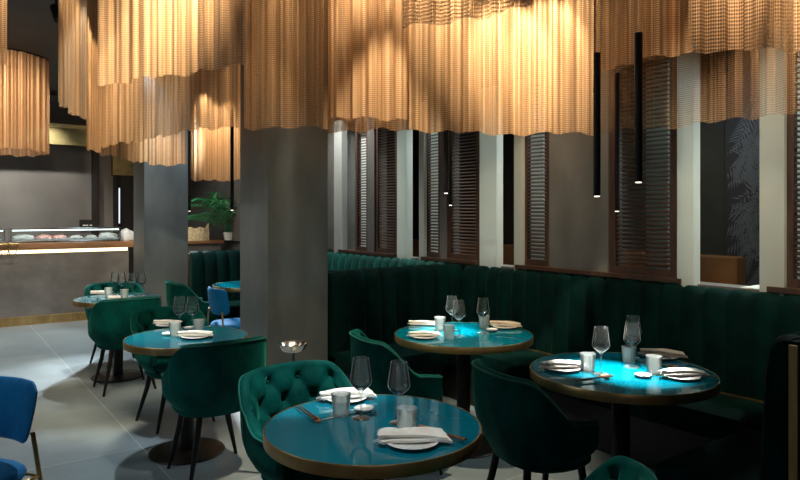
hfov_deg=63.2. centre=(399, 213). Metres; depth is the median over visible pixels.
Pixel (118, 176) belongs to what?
tube
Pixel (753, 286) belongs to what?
trim
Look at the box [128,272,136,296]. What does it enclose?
wine glass
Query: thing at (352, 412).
table knife
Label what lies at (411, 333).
folded napkin
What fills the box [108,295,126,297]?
folded napkin
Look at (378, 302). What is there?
banquette
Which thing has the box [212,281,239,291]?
round table
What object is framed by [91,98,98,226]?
trim
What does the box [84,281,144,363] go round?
armchair
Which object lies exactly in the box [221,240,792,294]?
wall
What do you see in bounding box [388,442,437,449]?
plate
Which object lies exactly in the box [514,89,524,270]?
trim
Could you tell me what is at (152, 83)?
lampshade
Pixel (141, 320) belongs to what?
armchair
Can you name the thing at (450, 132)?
pendant lamp
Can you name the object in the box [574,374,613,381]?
chopsticks
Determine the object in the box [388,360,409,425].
wine glass
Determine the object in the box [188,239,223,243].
countertop
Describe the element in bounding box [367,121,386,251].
wall pier
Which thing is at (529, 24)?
lampshade
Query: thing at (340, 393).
folded napkin
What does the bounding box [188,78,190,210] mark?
pendant lamp
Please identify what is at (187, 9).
lampshade
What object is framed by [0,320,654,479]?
floor
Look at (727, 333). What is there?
banquette
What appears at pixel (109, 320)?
armchair
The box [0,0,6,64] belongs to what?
lampshade
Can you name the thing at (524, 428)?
armchair
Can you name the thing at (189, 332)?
folded napkin
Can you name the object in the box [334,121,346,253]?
trim
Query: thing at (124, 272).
wine glass
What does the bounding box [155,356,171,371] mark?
seat cushion
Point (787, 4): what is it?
lampshade
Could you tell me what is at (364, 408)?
dish
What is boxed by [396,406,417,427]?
water tumbler
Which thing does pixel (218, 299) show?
dining chair
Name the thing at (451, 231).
louvered shutter
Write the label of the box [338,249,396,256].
trim
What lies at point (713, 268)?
leather bench
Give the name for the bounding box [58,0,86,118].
lampshade
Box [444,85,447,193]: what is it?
pendant lamp
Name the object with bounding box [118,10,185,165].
lampshade
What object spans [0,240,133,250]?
countertop
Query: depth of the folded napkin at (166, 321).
4.65 m
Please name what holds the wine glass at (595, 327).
on the round table at (624, 389)
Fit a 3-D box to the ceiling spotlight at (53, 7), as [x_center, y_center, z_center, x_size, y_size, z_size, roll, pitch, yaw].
[-3.025,-1.867,5.723,0.140,0.367,0.076,0,0,35]
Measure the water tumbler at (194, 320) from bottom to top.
0.090 m
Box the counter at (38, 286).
[0,240,133,327]
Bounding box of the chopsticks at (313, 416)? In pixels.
[294,405,317,419]
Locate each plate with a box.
[156,324,176,326]
[181,336,206,338]
[327,397,366,402]
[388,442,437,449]
[412,336,435,338]
[493,325,515,328]
[547,368,580,371]
[648,355,678,359]
[668,375,700,379]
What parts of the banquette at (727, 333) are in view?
seat, backrest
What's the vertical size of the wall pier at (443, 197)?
1.550 m
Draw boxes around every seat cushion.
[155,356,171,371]
[286,468,336,479]
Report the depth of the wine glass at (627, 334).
3.60 m
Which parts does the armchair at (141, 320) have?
leg, seat, leg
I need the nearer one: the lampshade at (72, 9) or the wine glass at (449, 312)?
the lampshade at (72, 9)
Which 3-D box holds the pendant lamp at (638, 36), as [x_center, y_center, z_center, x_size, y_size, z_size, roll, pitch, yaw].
[1.181,-1.102,3.220,0.070,1.894,0.070,0,0,-36]
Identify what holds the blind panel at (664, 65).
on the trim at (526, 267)
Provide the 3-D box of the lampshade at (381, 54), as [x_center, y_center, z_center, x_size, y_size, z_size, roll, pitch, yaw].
[-0.188,-1.314,4.184,0.559,1.447,0.129,0,0,-5]
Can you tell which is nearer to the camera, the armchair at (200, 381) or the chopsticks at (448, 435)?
the chopsticks at (448, 435)
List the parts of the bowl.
dish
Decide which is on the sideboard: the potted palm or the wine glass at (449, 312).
the potted palm
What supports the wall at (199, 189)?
attached to the wall at (227, 245)
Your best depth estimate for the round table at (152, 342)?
4.18 m
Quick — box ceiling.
[0,0,446,101]
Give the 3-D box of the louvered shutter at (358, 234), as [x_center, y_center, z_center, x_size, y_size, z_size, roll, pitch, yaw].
[-0.422,-0.341,7.540,0.050,1.538,0.279,0,0,-36]
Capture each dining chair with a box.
[0,376,42,479]
[207,286,239,328]
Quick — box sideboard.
[188,239,223,251]
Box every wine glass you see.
[110,271,119,294]
[117,272,125,285]
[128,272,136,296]
[137,272,145,295]
[173,296,185,331]
[186,296,198,329]
[350,356,371,420]
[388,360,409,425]
[446,296,457,330]
[452,300,465,336]
[476,297,489,333]
[592,326,609,375]
[623,321,640,368]
[626,315,640,358]
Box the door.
[113,175,133,281]
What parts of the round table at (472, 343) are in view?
plate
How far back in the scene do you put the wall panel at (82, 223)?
11.48 m
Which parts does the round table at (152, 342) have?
plate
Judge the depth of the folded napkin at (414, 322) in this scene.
4.67 m
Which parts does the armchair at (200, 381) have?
leg, leg, seat, leg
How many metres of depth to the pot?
10.64 m
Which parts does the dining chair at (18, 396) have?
seat, backrest, rail, rail, leg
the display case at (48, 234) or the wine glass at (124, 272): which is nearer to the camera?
the wine glass at (124, 272)
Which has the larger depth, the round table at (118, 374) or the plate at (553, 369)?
the round table at (118, 374)
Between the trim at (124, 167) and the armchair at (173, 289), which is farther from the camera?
the trim at (124, 167)
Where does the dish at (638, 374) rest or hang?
on the round table at (624, 389)
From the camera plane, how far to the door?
11.86 m
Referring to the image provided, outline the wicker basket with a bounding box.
[188,224,208,240]
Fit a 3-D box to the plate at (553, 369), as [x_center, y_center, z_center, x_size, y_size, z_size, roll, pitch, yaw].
[0.836,0.792,3.333,0.180,0.016,0.180,0,0,0]
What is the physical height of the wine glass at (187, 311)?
0.235 m
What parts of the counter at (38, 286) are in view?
brass bracket, brass bracket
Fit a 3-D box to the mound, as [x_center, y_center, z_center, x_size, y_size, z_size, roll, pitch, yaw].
[-4.270,0.323,10.160,0.240,0.207,0.256,0,0,-36]
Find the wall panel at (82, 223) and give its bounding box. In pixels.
[79,220,91,226]
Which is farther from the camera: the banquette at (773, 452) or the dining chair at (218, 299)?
the dining chair at (218, 299)
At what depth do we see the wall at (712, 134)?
7.28 m
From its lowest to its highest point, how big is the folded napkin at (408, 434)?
0.036 m
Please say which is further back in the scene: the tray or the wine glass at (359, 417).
the tray
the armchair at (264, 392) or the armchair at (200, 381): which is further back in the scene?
the armchair at (200, 381)
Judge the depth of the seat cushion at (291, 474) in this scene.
2.68 m
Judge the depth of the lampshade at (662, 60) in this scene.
3.96 m
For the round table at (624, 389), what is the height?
0.752 m
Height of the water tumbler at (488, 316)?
0.090 m
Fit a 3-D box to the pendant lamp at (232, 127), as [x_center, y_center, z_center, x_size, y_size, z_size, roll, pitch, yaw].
[-1.861,-1.045,7.200,0.070,2.009,0.070,0,0,-36]
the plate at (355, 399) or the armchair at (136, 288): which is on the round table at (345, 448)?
the plate at (355, 399)
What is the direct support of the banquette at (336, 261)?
on the floor
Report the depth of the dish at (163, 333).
4.30 m
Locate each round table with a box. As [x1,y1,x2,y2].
[73,293,160,382]
[123,326,247,464]
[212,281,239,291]
[263,394,481,479]
[395,322,533,458]
[530,352,719,457]
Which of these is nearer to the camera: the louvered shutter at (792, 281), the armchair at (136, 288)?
the louvered shutter at (792, 281)
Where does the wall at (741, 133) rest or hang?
attached to the wall at (712, 134)
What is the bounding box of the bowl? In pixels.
[278,340,307,361]
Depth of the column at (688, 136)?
4.26 m
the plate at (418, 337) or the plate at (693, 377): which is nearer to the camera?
the plate at (693, 377)
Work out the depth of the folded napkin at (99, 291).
6.49 m
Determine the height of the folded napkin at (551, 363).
0.035 m
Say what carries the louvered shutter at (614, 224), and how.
attached to the wall at (227, 245)
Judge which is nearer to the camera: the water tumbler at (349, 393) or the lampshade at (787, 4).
the water tumbler at (349, 393)
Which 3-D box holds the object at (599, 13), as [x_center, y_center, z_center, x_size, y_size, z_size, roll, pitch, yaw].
[-0.388,-1.580,7.629,0.220,0.940,12.400,0,0,-36]
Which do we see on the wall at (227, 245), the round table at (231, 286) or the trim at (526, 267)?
the trim at (526, 267)
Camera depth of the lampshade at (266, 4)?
4.15 m
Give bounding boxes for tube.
[117,175,120,247]
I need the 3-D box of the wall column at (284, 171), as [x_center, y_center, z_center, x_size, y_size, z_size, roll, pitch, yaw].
[-0.948,-0.250,5.282,0.520,3.600,0.540,0,0,-36]
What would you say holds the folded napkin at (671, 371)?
on the plate at (693, 377)
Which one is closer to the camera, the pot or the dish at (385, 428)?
the dish at (385, 428)
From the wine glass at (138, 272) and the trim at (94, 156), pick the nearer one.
the wine glass at (138, 272)
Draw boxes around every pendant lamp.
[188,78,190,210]
[230,28,233,209]
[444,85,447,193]
[449,130,451,205]
[593,52,600,196]
[614,72,619,211]
[634,0,642,182]
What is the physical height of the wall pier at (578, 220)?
1.550 m
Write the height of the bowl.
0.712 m
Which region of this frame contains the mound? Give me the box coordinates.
[120,228,133,240]
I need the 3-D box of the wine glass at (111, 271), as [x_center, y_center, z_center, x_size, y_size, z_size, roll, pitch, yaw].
[-2.814,0.682,6.418,0.087,0.235,0.087,0,0,0]
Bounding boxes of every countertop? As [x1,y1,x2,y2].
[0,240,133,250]
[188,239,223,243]
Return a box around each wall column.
[134,46,187,306]
[240,0,327,365]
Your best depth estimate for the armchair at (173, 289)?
6.82 m
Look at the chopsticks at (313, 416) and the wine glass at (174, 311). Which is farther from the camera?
the wine glass at (174, 311)
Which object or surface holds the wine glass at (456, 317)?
on the round table at (472, 343)
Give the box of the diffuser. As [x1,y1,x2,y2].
[119,188,119,222]
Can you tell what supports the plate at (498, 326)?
on the round table at (472, 343)
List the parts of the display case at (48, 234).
frame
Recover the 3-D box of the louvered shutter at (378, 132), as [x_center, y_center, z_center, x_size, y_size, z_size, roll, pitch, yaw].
[-0.132,-0.341,7.140,0.050,1.538,0.423,0,0,-36]
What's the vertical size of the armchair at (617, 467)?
0.832 m
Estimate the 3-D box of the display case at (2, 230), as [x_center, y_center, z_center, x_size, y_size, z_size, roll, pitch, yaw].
[-6.283,0.307,8.614,1.770,0.215,0.435,0,0,-36]
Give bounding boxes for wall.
[0,93,133,250]
[188,124,354,249]
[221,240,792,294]
[387,40,757,255]
[725,43,758,285]
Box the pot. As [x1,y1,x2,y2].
[223,232,231,239]
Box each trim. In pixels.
[1,121,95,129]
[1,121,110,148]
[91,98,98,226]
[111,151,133,175]
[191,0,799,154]
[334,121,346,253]
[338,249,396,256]
[397,106,412,258]
[419,101,427,260]
[421,256,478,264]
[479,85,502,267]
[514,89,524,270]
[514,265,680,283]
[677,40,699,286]
[740,285,758,289]
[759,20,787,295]
[767,286,799,294]
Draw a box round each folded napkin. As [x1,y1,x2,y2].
[90,290,113,293]
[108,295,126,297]
[153,319,182,324]
[176,330,212,336]
[316,387,376,399]
[373,427,452,444]
[406,330,442,336]
[408,320,437,325]
[489,321,521,326]
[538,360,589,368]
[638,348,687,357]
[656,367,708,376]
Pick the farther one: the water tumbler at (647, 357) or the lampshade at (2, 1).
the lampshade at (2, 1)
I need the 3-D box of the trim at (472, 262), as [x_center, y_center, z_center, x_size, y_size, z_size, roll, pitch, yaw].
[0.544,0.445,6.291,0.245,0.034,0.811,0,0,-36]
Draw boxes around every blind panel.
[361,123,365,246]
[431,108,437,251]
[531,87,544,259]
[646,59,669,268]
[797,34,799,278]
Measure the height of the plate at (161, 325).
0.014 m
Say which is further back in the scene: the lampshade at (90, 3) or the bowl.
the lampshade at (90, 3)
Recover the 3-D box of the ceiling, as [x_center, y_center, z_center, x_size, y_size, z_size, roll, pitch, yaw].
[-3.527,-2.100,4.854,18.000,0.100,20.000,0,0,-36]
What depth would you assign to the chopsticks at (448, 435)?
2.28 m
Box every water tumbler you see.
[169,322,180,336]
[193,319,204,329]
[331,392,350,417]
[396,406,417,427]
[434,316,445,330]
[443,324,454,339]
[478,315,489,328]
[580,352,595,371]
[621,345,636,363]
[646,355,661,374]
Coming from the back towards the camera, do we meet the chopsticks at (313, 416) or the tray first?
the tray
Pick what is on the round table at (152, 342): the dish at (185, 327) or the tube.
the dish at (185, 327)
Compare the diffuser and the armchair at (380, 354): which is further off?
the diffuser
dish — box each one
[162,332,174,335]
[184,326,195,329]
[354,404,373,412]
[378,427,396,431]
[486,328,497,331]
[634,372,651,377]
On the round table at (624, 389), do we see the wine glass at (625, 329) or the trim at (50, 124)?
the wine glass at (625, 329)
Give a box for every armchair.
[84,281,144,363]
[87,296,161,396]
[130,306,214,433]
[160,335,266,479]
[165,280,218,323]
[238,360,360,479]
[349,329,442,474]
[471,359,600,479]
[584,456,656,479]
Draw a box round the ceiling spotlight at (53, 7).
[50,0,57,22]
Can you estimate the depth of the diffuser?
11.73 m
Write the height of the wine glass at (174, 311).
0.235 m
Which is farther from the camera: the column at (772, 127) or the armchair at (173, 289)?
the armchair at (173, 289)
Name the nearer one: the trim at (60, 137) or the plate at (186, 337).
the plate at (186, 337)
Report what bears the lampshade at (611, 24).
hanging from the ceiling
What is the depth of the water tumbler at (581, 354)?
3.30 m
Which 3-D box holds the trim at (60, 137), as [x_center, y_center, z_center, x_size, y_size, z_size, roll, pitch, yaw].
[-9.869,-1.350,8.157,11.620,0.360,0.400,0,0,-36]
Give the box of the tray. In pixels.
[8,239,119,243]
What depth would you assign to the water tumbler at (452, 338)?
4.15 m
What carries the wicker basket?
on the sideboard
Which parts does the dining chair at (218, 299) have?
backrest, leg, seat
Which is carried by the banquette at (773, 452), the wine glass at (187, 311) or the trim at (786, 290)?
the trim at (786, 290)
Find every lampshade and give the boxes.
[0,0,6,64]
[0,47,49,156]
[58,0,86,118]
[87,0,117,156]
[94,0,240,147]
[98,0,243,85]
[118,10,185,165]
[188,69,239,181]
[244,0,326,130]
[328,0,593,136]
[329,0,410,121]
[403,0,532,28]
[596,0,799,133]
[602,0,691,70]
[688,0,799,53]
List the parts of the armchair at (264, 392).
seat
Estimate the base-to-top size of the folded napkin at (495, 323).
0.032 m
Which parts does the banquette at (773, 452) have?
seat, backrest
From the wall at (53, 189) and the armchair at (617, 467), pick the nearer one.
the armchair at (617, 467)
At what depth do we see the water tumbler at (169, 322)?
4.25 m
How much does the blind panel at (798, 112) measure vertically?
1.800 m
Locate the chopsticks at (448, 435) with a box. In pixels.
[417,426,466,440]
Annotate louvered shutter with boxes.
[355,118,366,250]
[375,119,396,253]
[427,102,439,257]
[447,95,478,260]
[525,77,548,266]
[609,50,676,277]
[787,21,799,287]
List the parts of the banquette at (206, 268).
backrest, seat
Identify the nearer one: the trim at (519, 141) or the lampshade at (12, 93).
the trim at (519, 141)
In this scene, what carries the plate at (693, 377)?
on the round table at (624, 389)
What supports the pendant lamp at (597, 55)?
hanging from the ceiling
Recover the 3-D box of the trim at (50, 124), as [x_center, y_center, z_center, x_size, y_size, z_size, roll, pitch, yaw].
[-9.746,-1.480,7.987,11.620,0.060,0.020,0,0,-36]
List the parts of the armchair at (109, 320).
leg, leg, seat, leg, leg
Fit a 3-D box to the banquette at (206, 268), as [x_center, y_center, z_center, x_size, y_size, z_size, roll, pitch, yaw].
[-2.050,1.006,8.486,1.422,1.087,1.164,0,0,-36]
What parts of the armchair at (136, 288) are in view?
leg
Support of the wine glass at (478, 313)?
on the round table at (472, 343)
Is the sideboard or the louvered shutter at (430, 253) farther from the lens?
the sideboard
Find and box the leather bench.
[387,239,745,284]
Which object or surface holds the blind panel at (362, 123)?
attached to the louvered shutter at (358, 234)
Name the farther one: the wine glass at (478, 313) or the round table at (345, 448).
the wine glass at (478, 313)
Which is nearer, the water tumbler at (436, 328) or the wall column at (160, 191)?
the water tumbler at (436, 328)
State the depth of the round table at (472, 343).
4.25 m
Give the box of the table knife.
[321,412,358,420]
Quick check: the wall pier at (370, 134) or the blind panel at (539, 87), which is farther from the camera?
the wall pier at (370, 134)
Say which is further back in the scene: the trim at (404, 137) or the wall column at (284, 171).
the trim at (404, 137)
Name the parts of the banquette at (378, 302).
backrest, seat, backrest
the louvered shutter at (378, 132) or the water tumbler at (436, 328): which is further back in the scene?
the louvered shutter at (378, 132)
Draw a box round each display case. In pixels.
[0,228,4,243]
[7,227,120,243]
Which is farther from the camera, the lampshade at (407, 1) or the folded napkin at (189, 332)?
the folded napkin at (189, 332)
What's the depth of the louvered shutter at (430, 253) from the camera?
6.50 m
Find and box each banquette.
[188,249,239,324]
[328,252,444,270]
[328,263,463,400]
[442,265,799,469]
[655,331,799,479]
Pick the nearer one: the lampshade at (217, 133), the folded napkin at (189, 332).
the folded napkin at (189, 332)
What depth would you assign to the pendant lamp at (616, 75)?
4.04 m
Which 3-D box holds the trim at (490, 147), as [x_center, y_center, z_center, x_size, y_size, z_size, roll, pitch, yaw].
[0.814,-0.325,5.804,0.080,1.610,0.217,0,0,-36]
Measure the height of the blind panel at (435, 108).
1.800 m
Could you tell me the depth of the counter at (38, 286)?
9.26 m
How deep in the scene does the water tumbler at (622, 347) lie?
3.48 m
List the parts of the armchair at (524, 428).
leg, leg, leg, seat, leg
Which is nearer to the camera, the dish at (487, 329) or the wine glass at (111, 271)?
the dish at (487, 329)
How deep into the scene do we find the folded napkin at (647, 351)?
3.61 m
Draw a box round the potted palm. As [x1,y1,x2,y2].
[188,191,238,239]
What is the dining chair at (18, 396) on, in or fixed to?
on the floor
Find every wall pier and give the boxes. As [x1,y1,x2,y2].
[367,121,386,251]
[440,100,459,257]
[549,63,621,271]
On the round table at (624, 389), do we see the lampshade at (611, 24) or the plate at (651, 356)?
the plate at (651, 356)
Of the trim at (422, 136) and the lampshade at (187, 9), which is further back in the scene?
the trim at (422, 136)
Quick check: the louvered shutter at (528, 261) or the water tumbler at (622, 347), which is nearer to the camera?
the water tumbler at (622, 347)
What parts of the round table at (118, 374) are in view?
plate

